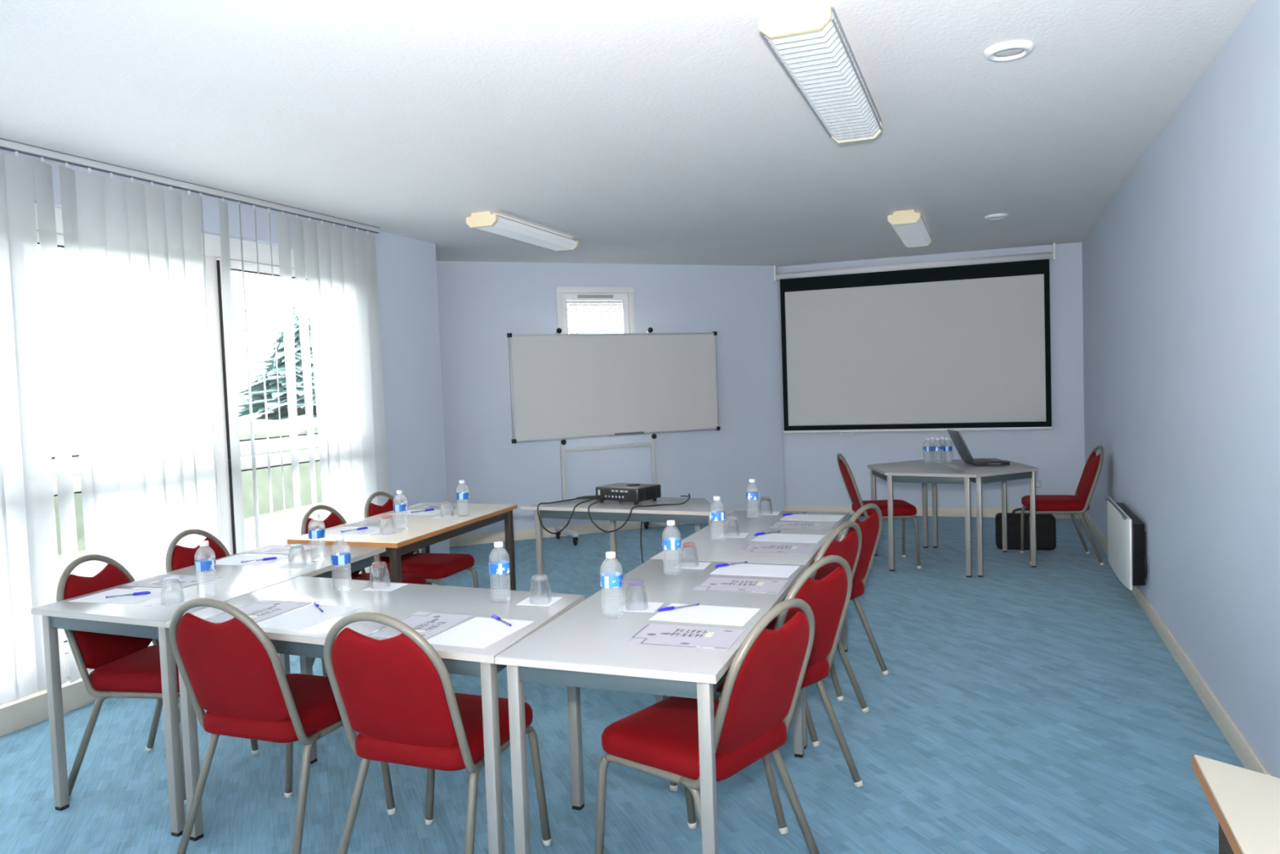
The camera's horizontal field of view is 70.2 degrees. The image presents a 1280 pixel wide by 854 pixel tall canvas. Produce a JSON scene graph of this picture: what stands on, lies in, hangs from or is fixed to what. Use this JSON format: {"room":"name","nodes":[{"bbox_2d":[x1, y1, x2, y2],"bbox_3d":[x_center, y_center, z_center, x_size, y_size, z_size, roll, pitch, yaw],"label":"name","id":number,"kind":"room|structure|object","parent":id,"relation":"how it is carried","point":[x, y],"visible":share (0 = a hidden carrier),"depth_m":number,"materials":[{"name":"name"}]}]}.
{"room":"conference room","nodes":[
{"label":"conference room","id":0,"kind":"room"},
{"bbox_2d":[0,148,449,680],"bbox_3d":[-3.485,0.066,4.020,1.010,2.660,9.400,-1,3,21],"label":"wall","id":1,"kind":"structure","parent":0,"point":[406,267],"depth_m":7.01,"materials":[{"name":"paint"}]},
{"bbox_2d":[0,673,97,737],"bbox_3d":[-3.219,1.368,3.139,0.075,0.125,7.800,-1,3,21],"label":"baseboard","id":2,"kind":"structure","parent":1,"relation":"attached to","point":[29,710],"depth_m":4.19,"materials":[{"name":"beige"}]},
{"bbox_2d":[35,203,319,677],"bbox_3d":[-2.944,0.091,4.243,0.100,2.310,4.960,-1,3,21],"label":"window","id":3,"kind":"structure","parent":1,"relation":"in","point":[211,242],"depth_m":5.41,"materials":[{"name":"white plastic"}]},
{"bbox_2d":[0,137,388,706],"bbox_3d":[-2.795,-0.038,4.213,0.114,2.520,5.265,-1,3,21],"label":"vertical blind","id":4,"kind":"object","parent":3,"relation":"attached to","point":[133,251],"visible":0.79,"depth_m":4.70,"materials":[{"name":"white fabric"}]},
{"bbox_2d":[435,261,784,535],"bbox_3d":[-0.349,-0.291,9.176,3.894,2.660,0.250,-3,3,-21],"label":"wall","id":5,"kind":"structure","parent":0,"point":[480,303],"depth_m":9.06,"materials":[{"name":"paint"}]},
{"bbox_2d":[555,286,635,333],"bbox_3d":[-0.427,-0.748,9.033,0.806,1.268,0.092,-3,3,-21],"label":"window","id":6,"kind":"structure","parent":5,"relation":"in","point":[592,293],"depth_m":8.98,"materials":[{"name":"white paint"}]},
{"bbox_2d":[567,300,622,333],"bbox_3d":[-0.427,-0.741,9.032,0.570,1.015,0.036,-3,3,-21],"label":"blind","id":7,"kind":"object","parent":6,"relation":"attached to","point":[583,315],"visible":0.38,"depth_m":9.02,"materials":[{"name":"white paint"}]},
{"bbox_2d":[448,506,773,546],"bbox_3d":[-0.311,0.994,9.092,3.734,0.100,0.014,-3,3,-21],"label":"baseboard","id":8,"kind":"structure","parent":5,"relation":"attached to","point":[587,528],"depth_m":8.85,"materials":[{"name":"beige"}]},
{"bbox_2d":[0,515,1245,853],"bbox_3d":[-0.587,1.329,4.338,6.350,0.100,12.320,-1,3,21],"label":"floor","id":9,"kind":"structure","parent":0,"point":[1020,708],"depth_m":3.52,"materials":[{"name":"blue carpet"}]},
{"bbox_2d":[56,554,259,805],"bbox_3d":[-1.889,0.930,3.541,0.556,0.874,0.479,-2,3,9],"label":"banquet chair","id":10,"kind":"object","parent":9,"relation":"on","point":[123,666],"visible":0.55,"depth_m":3.41,"materials":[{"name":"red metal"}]},
{"bbox_2d":[31,542,386,836],"bbox_3d":[-1.663,0.974,3.764,0.660,0.740,1.398,-1,3,16],"label":"conference table","id":11,"kind":"object","parent":9,"relation":"on","point":[136,620],"visible":0.61,"depth_m":3.27,"materials":[{"name":"grey laminate"}]},
{"bbox_2d":[68,588,161,604],"bbox_3d":[-1.922,0.630,3.391,0.297,0.001,0.210,-1,3,17],"label":"paper sheet","id":12,"kind":"object","parent":11,"relation":"on","point":[100,597],"visible":0.86,"depth_m":3.37,"materials":[{"name":"white paper"}]},
{"bbox_2d":[144,598,195,607],"bbox_3d":[-1.675,0.627,3.254,0.120,0.001,0.120,-1,3,13],"label":"coaster","id":13,"kind":"object","parent":11,"relation":"on","point":[157,603],"visible":0.43,"depth_m":3.22,"materials":[{"name":"white"}]},
{"bbox_2d":[160,578,184,605],"bbox_3d":[-1.664,0.582,3.241,0.075,0.090,0.075,-1,3,21],"label":"tumbler","id":14,"kind":"object","parent":13,"relation":"on","point":[172,593],"visible":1,"depth_m":3.21,"materials":[{"name":"clear glass"}]},
{"bbox_2d":[121,574,222,587],"bbox_3d":[-1.865,0.615,3.637,0.297,0.001,0.210,-1,3,18],"label":"flyer","id":15,"kind":"object","parent":11,"relation":"on","point":[186,580],"visible":0.65,"depth_m":3.65,"materials":[{"name":"grey paper"}]},
{"bbox_2d":[194,540,216,571],"bbox_3d":[-1.595,0.519,3.345,0.071,0.202,0.071,-2,3,-9],"label":"water bottle","id":16,"kind":"object","parent":11,"relation":"on","point":[205,564],"visible":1,"depth_m":3.32,"materials":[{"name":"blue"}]},
{"bbox_2d":[215,555,288,565],"bbox_3d":[-1.745,0.592,4.048,0.297,0.001,0.210,-1,3,17],"label":"paper sheet","id":17,"kind":"object","parent":11,"relation":"on","point":[236,559],"visible":0.71,"depth_m":4.05,"materials":[{"name":"white paper"}]},
{"bbox_2d":[240,544,319,554],"bbox_3d":[-1.696,0.578,4.304,0.297,0.001,0.210,-1,3,18],"label":"flyer","id":18,"kind":"object","parent":11,"relation":"on","point":[271,548],"visible":0.85,"depth_m":4.30,"materials":[{"name":"grey paper"}]},
{"bbox_2d":[274,562,315,568],"bbox_3d":[-1.470,0.590,3.886,0.120,0.001,0.120,-1,3,15],"label":"coaster","id":19,"kind":"object","parent":11,"relation":"on","point":[285,566],"visible":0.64,"depth_m":3.86,"materials":[{"name":"white"}]},
{"bbox_2d":[288,545,306,567],"bbox_3d":[-1.458,0.544,3.873,0.075,0.090,0.075,-1,3,21],"label":"tumbler","id":20,"kind":"object","parent":19,"relation":"on","point":[296,556],"visible":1,"depth_m":3.85,"materials":[{"name":"clear glass"}]},
{"bbox_2d":[308,513,325,538],"bbox_3d":[-1.420,0.482,4.006,0.071,0.202,0.071,-4,3,-29],"label":"water bottle","id":21,"kind":"object","parent":11,"relation":"on","point":[317,533],"visible":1,"depth_m":3.98,"materials":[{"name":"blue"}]},
{"bbox_2d":[165,528,328,742],"bbox_3d":[-1.792,0.899,4.131,0.556,0.874,0.479,-1,3,13],"label":"banquet chair","id":22,"kind":"object","parent":9,"relation":"on","point":[178,557],"visible":0.26,"depth_m":4.13,"materials":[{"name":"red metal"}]},
{"bbox_2d":[168,597,395,853],"bbox_3d":[-1.184,0.931,2.984,0.479,0.874,0.556,-1,3,21],"label":"banquet chair","id":23,"kind":"object","parent":9,"relation":"on","point":[231,669],"visible":0.91,"depth_m":2.80,"materials":[{"name":"red fabric"}]},
{"bbox_2d":[300,504,426,665],"bbox_3d":[-1.470,0.853,4.860,0.556,0.874,0.479,-1,3,17],"label":"banquet chair","id":24,"kind":"object","parent":9,"relation":"on","point":[335,518],"visible":0.21,"depth_m":4.89,"materials":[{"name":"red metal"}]},
{"bbox_2d":[164,576,584,853],"bbox_3d":[-0.866,0.978,3.077,1.334,0.740,0.770,-1,3,21],"label":"conference table","id":25,"kind":"object","parent":9,"relation":"on","point":[399,603],"visible":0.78,"depth_m":3.01,"materials":[{"name":"grey laminate"}]},
{"bbox_2d":[203,600,311,622],"bbox_3d":[-1.291,0.621,3.069,0.210,0.001,0.297,-1,3,20],"label":"flyer","id":26,"kind":"object","parent":25,"relation":"on","point":[261,610],"visible":0.86,"depth_m":3.09,"materials":[{"name":"grey paper"}]},
{"bbox_2d":[256,604,361,631],"bbox_3d":[-1.091,0.620,2.976,0.210,0.001,0.297,-1,3,22],"label":"paper sheet","id":27,"kind":"object","parent":25,"relation":"on","point":[304,617],"visible":0.86,"depth_m":2.97,"materials":[{"name":"white paper"}]},
{"bbox_2d":[330,534,351,564],"bbox_3d":[-1.106,0.500,3.371,0.071,0.202,0.071,0,4,41],"label":"water bottle","id":28,"kind":"object","parent":25,"relation":"on","point":[344,557],"visible":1,"depth_m":3.35,"materials":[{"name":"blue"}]},
{"bbox_2d":[362,582,408,591],"bbox_3d":[-0.945,0.595,3.385,0.120,0.001,0.120,-1,3,17],"label":"coaster","id":29,"kind":"object","parent":25,"relation":"on","point":[393,586],"visible":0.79,"depth_m":3.36,"materials":[{"name":"white"}]},
{"bbox_2d":[369,563,390,588],"bbox_3d":[-0.970,0.549,3.392,0.075,0.090,0.075,-1,3,21],"label":"tumbler","id":30,"kind":"object","parent":29,"relation":"on","point":[379,575],"visible":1,"depth_m":3.36,"materials":[{"name":"clear glass"}]},
{"bbox_2d":[364,611,475,639],"bbox_3d":[-0.677,0.611,2.812,0.210,0.001,0.297,-1,3,20],"label":"flyer","id":31,"kind":"object","parent":25,"relation":"on","point":[428,624],"visible":0.88,"depth_m":2.82,"materials":[{"name":"grey paper"}]},
{"bbox_2d":[426,617,534,648],"bbox_3d":[-0.477,0.610,2.713,0.210,0.001,0.297,-1,3,22],"label":"paper sheet","id":32,"kind":"object","parent":25,"relation":"on","point":[477,632],"visible":0.86,"depth_m":2.70,"materials":[{"name":"white paper"}]},
{"bbox_2d":[488,541,510,574],"bbox_3d":[-0.477,0.491,3.099,0.071,0.202,0.071,-4,3,-39],"label":"water bottle","id":33,"kind":"object","parent":25,"relation":"on","point":[500,566],"visible":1,"depth_m":3.08,"materials":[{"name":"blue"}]},
{"bbox_2d":[516,596,563,605],"bbox_3d":[-0.338,0.587,3.077,0.120,0.001,0.120,-1,3,16],"label":"coaster","id":34,"kind":"object","parent":25,"relation":"on","point":[526,602],"visible":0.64,"depth_m":3.06,"materials":[{"name":"white"}]},
{"bbox_2d":[528,576,551,604],"bbox_3d":[-0.336,0.542,3.057,0.075,0.090,0.075,-1,3,21],"label":"tumbler","id":35,"kind":"object","parent":34,"relation":"on","point":[540,593],"visible":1,"depth_m":3.03,"materials":[{"name":"clear glass"}]},
{"bbox_2d":[287,502,517,590],"bbox_3d":[-1.252,0.890,5.049,0.693,0.757,1.373,-1,3,17],"label":"table","id":36,"kind":"object","parent":9,"relation":"on","point":[422,531],"visible":0.5,"depth_m":4.81,"materials":[{"name":"beige laminate"}]},
{"bbox_2d":[325,527,379,534],"bbox_3d":[-1.483,0.535,4.692,0.297,0.001,0.210,-1,3,17],"label":"paper sheet","id":37,"kind":"object","parent":36,"relation":"on","point":[370,530],"visible":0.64,"depth_m":4.68,"materials":[{"name":"white"}]},
{"bbox_2d":[341,520,409,526],"bbox_3d":[-1.426,0.521,4.927,0.297,0.001,0.210,-1,3,18],"label":"flyer","id":38,"kind":"object","parent":36,"relation":"on","point":[365,522],"visible":0.81,"depth_m":4.92,"materials":[{"name":"grey paper"}]},
{"bbox_2d":[368,531,401,535],"bbox_3d":[-1.274,0.533,4.569,0.120,0.001,0.120,-1,3,15],"label":"coaster","id":39,"kind":"object","parent":36,"relation":"on","point":[396,532],"visible":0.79,"depth_m":4.54,"materials":[{"name":"white"}]},
{"bbox_2d":[379,515,395,534],"bbox_3d":[-1.266,0.488,4.563,0.075,0.090,0.075,-1,3,21],"label":"tumbler","id":40,"kind":"object","parent":39,"relation":"on","point":[387,526],"visible":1,"depth_m":4.54,"materials":[{"name":"clear glass"}]},
{"bbox_2d":[393,489,407,511],"bbox_3d":[-1.230,0.426,4.680,0.071,0.202,0.071,-3,3,-14],"label":"water bottle","id":41,"kind":"object","parent":36,"relation":"on","point":[399,507],"visible":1,"depth_m":4.65,"materials":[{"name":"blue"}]},
{"bbox_2d":[389,509,440,515],"bbox_3d":[-1.292,0.498,5.330,0.297,0.001,0.210,-1,3,17],"label":"paper sheet","id":42,"kind":"object","parent":36,"relation":"on","point":[435,511],"visible":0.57,"depth_m":5.30,"materials":[{"name":"white"}]},
{"bbox_2d":[408,503,466,509],"bbox_3d":[-1.234,0.485,5.553,0.297,0.001,0.210,-1,3,18],"label":"flyer","id":43,"kind":"object","parent":36,"relation":"on","point":[436,506],"visible":0.8,"depth_m":5.56,"materials":[{"name":"grey paper"}]},
{"bbox_2d":[431,515,459,518],"bbox_3d":[-1.085,0.502,5.090,0.120,0.001,0.120,-1,3,15],"label":"coaster","id":44,"kind":"object","parent":36,"relation":"on","point":[437,517],"visible":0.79,"depth_m":5.06,"materials":[{"name":"white"}]},
{"bbox_2d":[440,501,453,517],"bbox_3d":[-1.078,0.456,5.085,0.075,0.090,0.075,-1,3,21],"label":"tumbler","id":45,"kind":"object","parent":44,"relation":"on","point":[446,508],"visible":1,"depth_m":5.06,"materials":[{"name":"clear glass"}]},
{"bbox_2d":[364,491,478,587],"bbox_3d":[-1.310,0.821,5.419,0.556,0.874,0.479,-1,3,18],"label":"banquet chair","id":46,"kind":"object","parent":9,"relation":"on","point":[433,566],"visible":0.38,"depth_m":5.33,"materials":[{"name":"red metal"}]},
{"bbox_2d":[323,611,551,853],"bbox_3d":[-0.618,0.922,2.735,0.479,0.874,0.556,-1,3,22],"label":"banquet chair","id":47,"kind":"object","parent":9,"relation":"on","point":[397,692],"visible":0.94,"depth_m":2.55,"materials":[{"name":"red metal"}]},
{"bbox_2d":[506,327,719,545],"bbox_3d":[-0.194,0.050,8.770,2.198,2.006,0.505,-3,3,-26],"label":"whiteboard","id":48,"kind":"object","parent":9,"relation":"on","point":[563,386],"visible":0.94,"depth_m":8.66,"materials":[{"name":"white plastic"}]},
{"bbox_2d":[608,432,650,436],"bbox_3d":[-0.095,0.074,8.732,0.430,0.008,0.057,-3,3,-26],"label":"tray","id":49,"kind":"object","parent":48,"relation":"on","point":[611,434],"depth_m":8.69,"materials":[{"name":"silver metal"}]},
{"bbox_2d":[520,497,720,576],"bbox_3d":[-0.005,0.830,5.555,1.324,0.740,0.554,-1,3,26],"label":"table","id":50,"kind":"object","parent":9,"relation":"on","point":[696,511],"visible":0.55,"depth_m":5.43,"materials":[{"name":"grey laminate"}]},
{"bbox_2d":[537,495,599,533],"bbox_3d":[-0.402,0.527,5.620,0.315,0.192,0.487,-1,3,21],"label":"power cable","id":51,"kind":"object","parent":50,"relation":"on","point":[591,497],"visible":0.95,"depth_m":5.49,"materials":[{"name":"black plastic"}]},
{"bbox_2d":[595,482,661,504],"bbox_3d":[-0.069,0.406,5.610,0.332,0.104,0.266,0,3,36],"label":"projector","id":52,"kind":"object","parent":50,"relation":"on","point":[636,493],"visible":0.98,"depth_m":5.52,"materials":[{"name":"black plastic"}]},
{"bbox_2d":[640,487,659,498],"bbox_3d":[0.061,0.399,5.509,0.002,0.050,0.188,0,3,36],"label":"vent grille","id":53,"kind":"object","parent":52,"relation":"attached to","point":[648,490],"depth_m":5.50,"materials":[{"name":"plastic"}]},
{"bbox_2d":[587,493,690,533],"bbox_3d":[-0.007,0.503,5.357,0.551,0.195,0.311,-1,3,21],"label":"power cable","id":54,"kind":"object","parent":50,"relation":"on","point":[689,495],"visible":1,"depth_m":5.33,"materials":[{"name":"black plastic"}]},
{"bbox_2d":[494,559,806,853],"bbox_3d":[0.126,0.945,3.011,0.682,0.740,1.371,-1,3,21],"label":"conference table","id":55,"kind":"object","parent":9,"relation":"on","point":[584,646],"visible":0.84,"depth_m":2.48,"materials":[{"name":"grey laminate"}]},
{"bbox_2d":[600,551,622,587],"bbox_3d":[-0.088,0.489,2.835,0.071,0.202,0.071,-2,3,11],"label":"water bottle","id":56,"kind":"object","parent":55,"relation":"on","point":[607,580],"visible":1,"depth_m":2.81,"materials":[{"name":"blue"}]},
{"bbox_2d":[617,602,663,612],"bbox_3d":[0.004,0.581,2.946,0.120,0.001,0.120,-1,3,17],"label":"coaster","id":57,"kind":"object","parent":55,"relation":"on","point":[652,606],"visible":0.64,"depth_m":2.93,"materials":[{"name":"white"}]},
{"bbox_2d":[625,581,648,611],"bbox_3d":[-0.012,0.537,2.923,0.075,0.090,0.075,-1,3,21],"label":"tumbler","id":58,"kind":"object","parent":57,"relation":"on","point":[636,596],"visible":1,"depth_m":2.90,"materials":[{"name":"clear glass"}]},
{"bbox_2d":[662,520,680,549],"bbox_3d":[0.120,0.453,3.438,0.071,0.202,0.071,-3,3,-19],"label":"water bottle","id":59,"kind":"object","parent":55,"relation":"on","point":[669,543],"visible":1,"depth_m":3.41,"materials":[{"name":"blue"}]},
{"bbox_2d":[623,623,745,650],"bbox_3d":[0.129,0.593,2.582,0.297,0.001,0.210,-1,3,20],"label":"flyer","id":60,"kind":"object","parent":55,"relation":"on","point":[652,634],"visible":1,"depth_m":2.58,"materials":[{"name":"grey paper"}]},
{"bbox_2d":[674,562,711,568],"bbox_3d":[0.209,0.544,3.583,0.120,0.001,0.120,-1,3,18],"label":"coaster","id":61,"kind":"object","parent":55,"relation":"on","point":[701,565],"visible":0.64,"depth_m":3.56,"materials":[{"name":"white"}]},
{"bbox_2d":[680,543,698,567],"bbox_3d":[0.192,0.499,3.569,0.075,0.090,0.075,-1,3,21],"label":"tumbler","id":62,"kind":"object","parent":61,"relation":"on","point":[689,557],"visible":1,"depth_m":3.54,"materials":[{"name":"clear glass"}]},
{"bbox_2d":[648,603,759,626],"bbox_3d":[0.203,0.580,2.823,0.297,0.001,0.210,-1,3,22],"label":"paper sheet","id":63,"kind":"object","parent":55,"relation":"on","point":[701,614],"visible":1,"depth_m":2.81,"materials":[{"name":"white paper"}]},
{"bbox_2d":[692,577,788,594],"bbox_3d":[0.355,0.556,3.201,0.297,0.001,0.210,-1,3,20],"label":"flyer","id":64,"kind":"object","parent":55,"relation":"on","point":[710,584],"visible":1,"depth_m":3.19,"materials":[{"name":"grey paper"}]},
{"bbox_2d":[710,563,799,577],"bbox_3d":[0.438,0.542,3.453,0.297,0.001,0.210,-1,3,22],"label":"paper sheet","id":65,"kind":"object","parent":55,"relation":"on","point":[753,570],"visible":1,"depth_m":3.44,"materials":[{"name":"white paper"}]},
{"bbox_2d":[594,598,819,853],"bbox_3d":[0.208,0.898,2.630,0.556,0.874,0.479,0,4,41],"label":"banquet chair","id":66,"kind":"object","parent":9,"relation":"on","point":[753,713],"visible":0.94,"depth_m":2.52,"materials":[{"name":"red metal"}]},
{"bbox_2d":[649,510,849,749],"bbox_3d":[0.595,0.867,4.311,0.663,0.740,1.407,-1,3,21],"label":"conference table","id":67,"kind":"object","parent":9,"relation":"on","point":[711,547],"visible":0.34,"depth_m":4.08,"materials":[{"name":"grey laminate"}]},
{"bbox_2d":[709,496,725,520],"bbox_3d":[0.350,0.413,4.109,0.071,0.202,0.071,0,4,41],"label":"water bottle","id":68,"kind":"object","parent":67,"relation":"on","point":[713,515],"visible":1,"depth_m":4.08,"materials":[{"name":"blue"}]},
{"bbox_2d":[719,533,749,537],"bbox_3d":[0.440,0.504,4.247,0.120,0.001,0.120,-1,3,18],"label":"coaster","id":69,"kind":"object","parent":67,"relation":"on","point":[741,535],"visible":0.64,"depth_m":4.23,"materials":[{"name":"white"}]},
{"bbox_2d":[723,516,739,537],"bbox_3d":[0.425,0.459,4.233,0.075,0.090,0.075,-1,3,21],"label":"tumbler","id":70,"kind":"object","parent":69,"relation":"on","point":[731,529],"visible":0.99,"depth_m":4.21,"materials":[{"name":"clear glass"}]},
{"bbox_2d":[746,478,759,499],"bbox_3d":[0.590,0.373,4.773,0.071,0.202,0.071,-2,3,11],"label":"water bottle","id":71,"kind":"object","parent":67,"relation":"on","point":[749,495],"visible":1,"depth_m":4.75,"materials":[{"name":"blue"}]},
{"bbox_2d":[755,511,780,515],"bbox_3d":[0.690,0.464,4.907,0.120,0.001,0.120,-1,3,18],"label":"coaster","id":72,"kind":"object","parent":67,"relation":"on","point":[775,513],"visible":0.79,"depth_m":4.87,"materials":[{"name":"white"}]},
{"bbox_2d":[759,497,773,514],"bbox_3d":[0.674,0.419,4.889,0.075,0.090,0.075,-1,3,21],"label":"tumbler","id":73,"kind":"object","parent":72,"relation":"on","point":[765,504],"visible":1,"depth_m":4.86,"materials":[{"name":"clear glass"}]},
{"bbox_2d":[738,543,817,554],"bbox_3d":[0.588,0.516,3.866,0.297,0.001,0.210,-1,3,20],"label":"flyer","id":74,"kind":"object","parent":67,"relation":"on","point":[750,548],"visible":1,"depth_m":3.86,"materials":[{"name":"grey paper"}]},
{"bbox_2d":[751,533,826,542],"bbox_3d":[0.672,0.502,4.122,0.297,0.001,0.210,-1,3,22],"label":"paper sheet","id":75,"kind":"object","parent":67,"relation":"on","point":[775,537],"visible":0.86,"depth_m":4.11,"materials":[{"name":"white paper"}]},
{"bbox_2d":[768,521,836,529],"bbox_3d":[0.794,0.481,4.445,0.297,0.001,0.210,-1,3,20],"label":"flyer","id":76,"kind":"object","parent":67,"relation":"on","point":[778,525],"visible":1,"depth_m":4.44,"materials":[{"name":"grey paper"}]},
{"bbox_2d":[779,514,844,521],"bbox_3d":[0.886,0.467,4.692,0.297,0.001,0.210,-1,3,22],"label":"paper sheet","id":77,"kind":"object","parent":67,"relation":"on","point":[794,517],"visible":0.86,"depth_m":4.68,"materials":[{"name":"white"}]},
{"bbox_2d":[669,555,862,835],"bbox_3d":[0.451,0.861,3.225,0.556,0.874,0.479,1,4,45],"label":"banquet chair","id":78,"kind":"object","parent":9,"relation":"on","point":[828,597],"visible":0.5,"depth_m":3.11,"materials":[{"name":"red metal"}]},
{"bbox_2d":[713,520,869,746],"bbox_3d":[0.655,0.821,3.909,0.556,0.874,0.479,0,3,39],"label":"banquet chair","id":79,"kind":"object","parent":9,"relation":"on","point":[850,548],"visible":0.25,"depth_m":3.75,"materials":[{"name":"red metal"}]},
{"bbox_2d":[825,503,888,701],"bbox_3d":[0.872,0.790,4.407,0.556,0.874,0.479,0,4,41],"label":"banquet chair","id":80,"kind":"object","parent":9,"relation":"on","point":[871,527],"visible":0.43,"depth_m":4.33,"materials":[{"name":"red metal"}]},
{"bbox_2d":[836,453,920,568],"bbox_3d":[1.827,0.630,7.062,0.556,0.874,0.479,-2,3,2],"label":"banquet chair","id":81,"kind":"object","parent":9,"relation":"on","point":[903,509],"visible":0.75,"depth_m":6.89,"materials":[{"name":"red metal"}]},
{"bbox_2d":[866,458,976,577],"bbox_3d":[2.121,0.681,7.072,0.561,0.740,1.294,-2,3,3],"label":"table","id":82,"kind":"object","parent":9,"relation":"on","point":[926,471],"visible":0.98,"depth_m":6.76,"materials":[{"name":"grey laminate"}]},
{"bbox_2d":[927,458,1039,577],"bbox_3d":[2.681,0.662,7.045,0.559,0.740,1.293,-2,3,3],"label":"table","id":83,"kind":"object","parent":9,"relation":"on","point":[1013,471],"visible":0.7,"depth_m":6.72,"materials":[{"name":"grey laminate"}]},
{"bbox_2d":[946,429,1009,465],"bbox_3d":[2.646,0.153,7.138,0.378,0.264,0.361,-2,3,5],"label":"laptop","id":84,"kind":"object","parent":83,"relation":"on","point":[957,437],"visible":1,"depth_m":7.08,"materials":[{"name":"black plastic"}]},
{"bbox_2d":[995,507,1056,550],"bbox_3d":[3.149,0.829,7.450,0.450,0.336,0.163,-1,3,18],"label":"laptop bag","id":85,"kind":"object","parent":9,"relation":"on","point":[1046,531],"visible":0.71,"depth_m":7.38,"materials":[{"name":"black fabric"}]},
{"bbox_2d":[1020,445,1104,565],"bbox_3d":[3.244,0.582,6.991,0.556,0.874,0.479,-1,3,14],"label":"banquet chair","id":86,"kind":"object","parent":9,"relation":"on","point":[1077,504],"visible":0.96,"depth_m":6.84,"materials":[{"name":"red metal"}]},
{"bbox_2d":[1191,754,1279,853],"bbox_3d":[1.003,1.001,1.000,0.480,0.755,1.270,-1,3,21],"label":"table","id":87,"kind":"object","parent":9,"relation":"on","point":[1245,803],"visible":1,"depth_m":1.47,"materials":[{"name":"beige laminate"}]},
{"bbox_2d":[0,0,1255,266],"bbox_3d":[-0.687,-1.451,4.207,6.350,0.150,12.320,-1,3,21],"label":"ceiling","id":88,"kind":"structure","parent":0,"point":[633,131],"depth_m":3.99,"materials":[{"name":"white paint"}]},
{"bbox_2d":[466,210,578,251],"bbox_3d":[-0.840,-1.443,6.781,0.232,0.098,1.330,-1,3,21],"label":"ceiling lamp","id":89,"kind":"object","parent":88,"relation":"attached to","point":[490,221],"visible":1,"depth_m":6.55,"materials":[{"name":"white paint"}]},
{"bbox_2d":[757,0,882,143],"bbox_3d":[0.756,-1.350,3.599,0.240,0.098,1.495,-1,3,21],"label":"ceiling lamp","id":90,"kind":"object","parent":88,"relation":"attached to","point":[806,37],"visible":1,"depth_m":3.26,"materials":[{"name":"white paint"}]},
{"bbox_2d":[887,208,931,248],"bbox_3d":[2.175,-1.577,7.308,0.232,0.098,1.360,-1,3,21],"label":"ceiling lamp","id":91,"kind":"object","parent":88,"relation":"attached to","point":[910,226],"visible":1,"depth_m":6.95,"materials":[{"name":"white paint"}]},
{"bbox_2d":[890,217,930,247],"bbox_3d":[2.175,-1.579,7.308,0.223,0.094,1.300,-1,3,21],"label":"diffuser","id":92,"kind":"object","parent":91,"relation":"attached to","point":[914,234],"depth_m":7.22,"materials":[{"name":"white plastic"}]},
{"bbox_2d":[984,213,1008,220],"bbox_3d":[2.756,-1.623,7.045,0.176,0.022,0.176,-1,3,21],"label":"ceiling vent","id":93,"kind":"object","parent":88,"relation":"in","point":[1002,215],"visible":1,"depth_m":7.00,"materials":[{"name":"white paint"}]},
{"bbox_2d":[983,40,1034,61],"bbox_3d":[1.378,-1.402,3.403,0.176,0.022,0.176,-1,3,21],"label":"ceiling vent","id":94,"kind":"object","parent":88,"relation":"in","point":[1006,48],"visible":1,"depth_m":3.38,"materials":[{"name":"white paint"}]},
{"bbox_2d":[777,242,1084,508],"bbox_3d":[2.892,-0.418,9.400,3.025,2.660,0.200,-1,3,21],"label":"wall","id":95,"kind":"structure","parent":0,"point":[812,475],"depth_m":9.12,"materials":[{"name":"paint"}]},
{"bbox_2d":[773,242,1055,435],"bbox_3d":[2.730,-0.830,9.238,2.726,1.810,0.070,-1,3,21],"label":"projection screen","id":96,"kind":"object","parent":95,"relation":"attached to","point":[951,344],"visible":1,"depth_m":9.20,"materials":[{"name":"fabric"}]},
{"bbox_2d":[784,505,1084,519],"bbox_3d":[2.895,0.870,9.362,3.005,0.092,0.014,-1,3,21],"label":"baseboard","id":97,"kind":"structure","parent":95,"relation":"attached to","point":[941,512],"depth_m":9.29,"materials":[{"name":"beige"}]},
{"bbox_2d":[1081,0,1279,777],"bbox_3d":[2.234,-0.100,3.171,0.200,2.660,12.320,-1,3,21],"label":"wall","id":98,"kind":"structure","parent":0,"point":[1181,267],"depth_m":3.80,"materials":[{"name":"paint"}]},
{"bbox_2d":[1105,497,1146,590],"bbox_3d":[3.078,0.719,5.786,0.124,0.422,1.055,-1,3,21],"label":"wall heater","id":99,"kind":"object","parent":98,"relation":"attached to","point":[1126,534],"visible":1,"depth_m":5.41,"materials":[{"name":"white metal"}]},
{"bbox_2d":[1084,511,1271,775],"bbox_3d":[2.177,1.184,3.263,0.014,0.092,11.905,-1,3,21],"label":"baseboard","id":100,"kind":"structure","parent":98,"relation":"attached to","point":[1244,752],"depth_m":4.00,"materials":[{"name":"beige"}]},
{"label":"outside","id":101,"kind":"structure","parent":0,"visible":0},
{"bbox_2d":[57,418,323,638],"bbox_3d":[-24.731,1.467,25.646,55.400,0.050,90.000,-1,3,21],"label":"ground","id":102,"kind":"structure","parent":101,"point":[278,516],"depth_m":12.16,"materials":[{"name":"green plant"}]},
{"bbox_2d":[49,414,322,555],"bbox_3d":[-5.424,0.376,17.105,2.072,1.546,32.372,-1,3,21],"label":"fence","id":103,"kind":"object","parent":102,"relation":"on","point":[260,425],"visible":0.08,"depth_m":14.16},
{"bbox_2d":[236,305,316,419],"bbox_3d":[-8.148,-0.920,21.879,4.831,4.043,4.676,-1,3,30],"label":"conifer tree","id":104,"kind":"object","parent":102,"relation":"on","point":[271,380],"visible":0.3,"depth_m":21.28,"materials":[{"name":"green plant"}]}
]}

